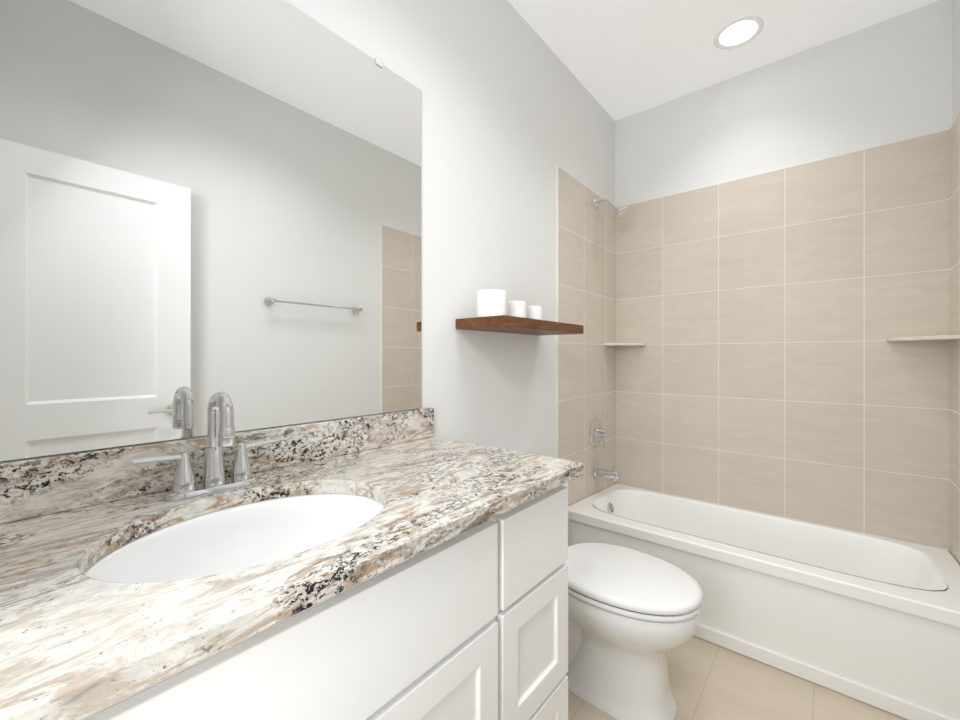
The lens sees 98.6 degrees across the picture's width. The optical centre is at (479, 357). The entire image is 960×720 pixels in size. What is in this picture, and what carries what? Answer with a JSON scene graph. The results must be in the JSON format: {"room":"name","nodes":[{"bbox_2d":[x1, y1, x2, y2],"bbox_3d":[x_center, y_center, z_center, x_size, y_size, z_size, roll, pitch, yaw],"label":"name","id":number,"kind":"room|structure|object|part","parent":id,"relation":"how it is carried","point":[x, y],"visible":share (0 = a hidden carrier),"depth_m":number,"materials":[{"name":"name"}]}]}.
{"room":"bathroom","nodes":[
{"label":"bathroom","id":0,"kind":"room"},
{"bbox_2d":[0,0,614,461],"bbox_3d":[-0.029,-0.185,1.704,0.100,2.750,2.962,0,0,40],"label":"wall","id":1,"kind":"structure","parent":0,"point":[514,114],"depth_m":1.69,"materials":[{"name":"white paint"}]},
{"bbox_2d":[0,0,420,460],"bbox_3d":[-0.532,-0.374,1.012,0.009,1.096,1.035,0,0,40],"label":"mirror","id":2,"kind":"object","parent":1,"relation":"attached to","point":[202,202],"visible":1,"depth_m":0.90,"materials":[{"name":"clear glass"}]},
{"bbox_2d":[0,407,433,546],"bbox_3d":[-0.516,0.226,1.023,0.020,0.100,1.088,0,0,40],"label":"backsplash","id":3,"kind":"structure","parent":1,"relation":"attached to","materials":[{"name":"stone"}]},
{"bbox_2d":[456,315,583,334],"bbox_3d":[0.188,-0.124,1.705,0.228,0.038,0.600,0,0,40],"label":"wood shelf","id":4,"kind":"object","parent":1,"relation":"attached to","point":[511,324],"visible":1,"depth_m":1.54,"materials":[{"name":"brown wood"}]},
{"bbox_2d":[477,289,506,316],"bbox_3d":[0.043,-0.193,1.533,0.112,0.100,0.112,0,0,40],"label":"roll","id":5,"kind":"object","parent":4,"relation":"on","point":[491,302],"visible":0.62,"depth_m":1.48,"materials":[{"name":"white paper"}]},
{"bbox_2d":[508,301,526,317],"bbox_3d":[0.150,-0.182,1.661,0.074,0.078,0.074,0,0,40],"label":"candle jar","id":6,"kind":"object","parent":4,"relation":"on","point":[517,308],"visible":0.79,"depth_m":1.63,"materials":[{"name":"white ceramic"}]},
{"bbox_2d":[527,306,542,319],"bbox_3d":[0.235,-0.179,1.763,0.066,0.072,0.066,0,0,40],"label":"candle jar","id":7,"kind":"object","parent":4,"relation":"on","point":[534,312],"visible":0.62,"depth_m":1.73,"materials":[{"name":"white ceramic"}]},
{"bbox_2d":[556,167,615,505],"bbox_3d":[0.648,0.104,2.430,0.010,2.172,0.780,0,0,40],"label":"tile","id":8,"kind":"structure","parent":1,"relation":"attached to","point":[586,299],"depth_m":2.37,"materials":[{"name":"beige tile"}]},
{"bbox_2d":[589,418,606,447],"bbox_3d":[0.717,0.450,2.454,0.065,0.172,0.172,0,0,40],"label":"shower valve","id":9,"kind":"object","parent":8,"relation":"attached to","point":[597,432],"visible":1,"depth_m":2.44,"materials":[{"name":"silver metal"}]},
{"bbox_2d":[593,466,618,480],"bbox_3d":[0.746,0.678,2.431,0.139,0.082,0.064,0,0,40],"label":"tub spout","id":10,"kind":"object","parent":8,"relation":"attached to","point":[613,474],"visible":1,"depth_m":2.41,"materials":[{"name":"silver metal"}]},
{"bbox_2d":[593,198,628,219],"bbox_3d":[0.765,-0.870,2.408,0.198,0.159,0.086,0,0,40],"label":"shower head","id":11,"kind":"object","parent":8,"relation":"attached to","point":[621,212],"visible":0.98,"depth_m":2.38},
{"bbox_2d":[604,343,645,345],"bbox_3d":[0.907,-0.080,2.582,0.195,0.016,0.195,0,0,40],"label":"corner shelf","id":12,"kind":"object","parent":1,"relation":"attached to","point":[624,344],"visible":0.98,"depth_m":2.56,"materials":[{"name":"beige ceramic"}]},
{"bbox_2d":[508,0,937,120],"bbox_3d":[0.581,-1.610,1.196,1.688,0.100,2.962,0,0,40],"label":"ceiling","id":13,"kind":"structure","parent":0,"point":[620,59],"depth_m":2.01,"materials":[{"name":"white paint"}]},
{"bbox_2d":[714,15,763,48],"bbox_3d":[1.241,-1.557,1.986,0.204,0.008,0.204,0,0,40],"label":"recessed light","id":14,"kind":"object","parent":13,"relation":"in","point":[739,31],"visible":1,"depth_m":1.98,"materials":[{"name":"white"}]},
{"bbox_2d":[568,636,906,719],"bbox_3d":[0.581,1.240,1.196,1.688,0.100,2.962,0,0,40],"label":"floor","id":15,"kind":"structure","parent":0,"point":[709,680],"depth_m":1.46,"materials":[{"name":"tile"}]},
{"bbox_2d":[0,391,583,719],"bbox_3d":[-0.300,0.629,0.844,0.580,1.122,1.088,0,0,40],"label":"bathroom vanity","id":16,"kind":"object","parent":15,"relation":"on","point":[403,565],"visible":1,"depth_m":0.71,"materials":[{"name":"white paint"}]},
{"bbox_2d":[131,391,279,502],"bbox_3d":[-0.529,0.172,0.838,0.110,0.208,0.264,0,0,40],"label":"faucet","id":17,"kind":"object","parent":16,"relation":"on","point":[215,487],"depth_m":0.84,"materials":[{"name":"silver metal"}]},
{"bbox_2d":[534,454,702,719],"bbox_3d":[0.410,0.822,1.546,0.753,0.736,0.410,0,0,40],"label":"toilet","id":18,"kind":"object","parent":15,"relation":"on","point":[634,616],"visible":0.65,"depth_m":1.36,"materials":[{"name":"white ceramic"}]},
{"bbox_3d":[0.506,0.793,1.466,0.501,0.017,0.390,0,0,40],"label":"seat","id":19,"kind":"part","parent":18,"relation":"part of","materials":[{"name":"white plastic"}]},
{"bbox_3d":[0.506,0.767,1.465,0.502,0.026,0.392,0,0,40],"label":"lid","id":20,"kind":"part","parent":18,"relation":"part of","materials":[{"name":"white plastic"}]},
{"bbox_2d":[568,484,959,719],"bbox_3d":[1.224,0.990,1.967,1.464,0.400,0.730,0,0,40],"label":"bathtub","id":21,"kind":"object","parent":15,"relation":"on","point":[872,620],"visible":0.88,"depth_m":1.61,"materials":[{"name":"white ceramic"}]},
{"bbox_2d":[615,0,951,206],"bbox_3d":[1.497,-0.185,2.296,1.488,2.750,0.100,0,0,40],"label":"wall","id":22,"kind":"structure","parent":0,"point":[888,81],"depth_m":2.11,"materials":[{"name":"white paint"}]},
{"bbox_2d":[616,129,949,590],"bbox_3d":[1.462,0.104,2.253,1.468,2.172,0.010,0,0,40],"label":"tile","id":23,"kind":"structure","parent":22,"relation":"attached to","point":[768,368],"depth_m":2.10,"materials":[{"name":"beige tile"}]},
{"bbox_2d":[952,0,959,123],"bbox_3d":[1.191,-0.185,0.688,0.100,2.750,2.962,0,0,40],"label":"wall","id":24,"kind":"structure","parent":0,"point":[955,57],"depth_m":1.74,"materials":[{"name":"white paint"}]},
{"bbox_2d":[886,335,959,340],"bbox_3d":[1.885,-0.080,1.767,0.195,0.016,0.195,0,0,40],"label":"corner shelf","id":25,"kind":"object","parent":24,"relation":"attached to","point":[936,338],"visible":1,"depth_m":1.74,"materials":[{"name":"beige ceramic"}]},
{"bbox_2d":[950,111,959,564],"bbox_3d":[1.783,0.104,1.484,0.010,2.172,0.780,0,0,40],"label":"tile","id":26,"kind":"structure","parent":24,"relation":"attached to","point":[955,343],"depth_m":1.70,"materials":[{"name":"beige tile"}]}
]}

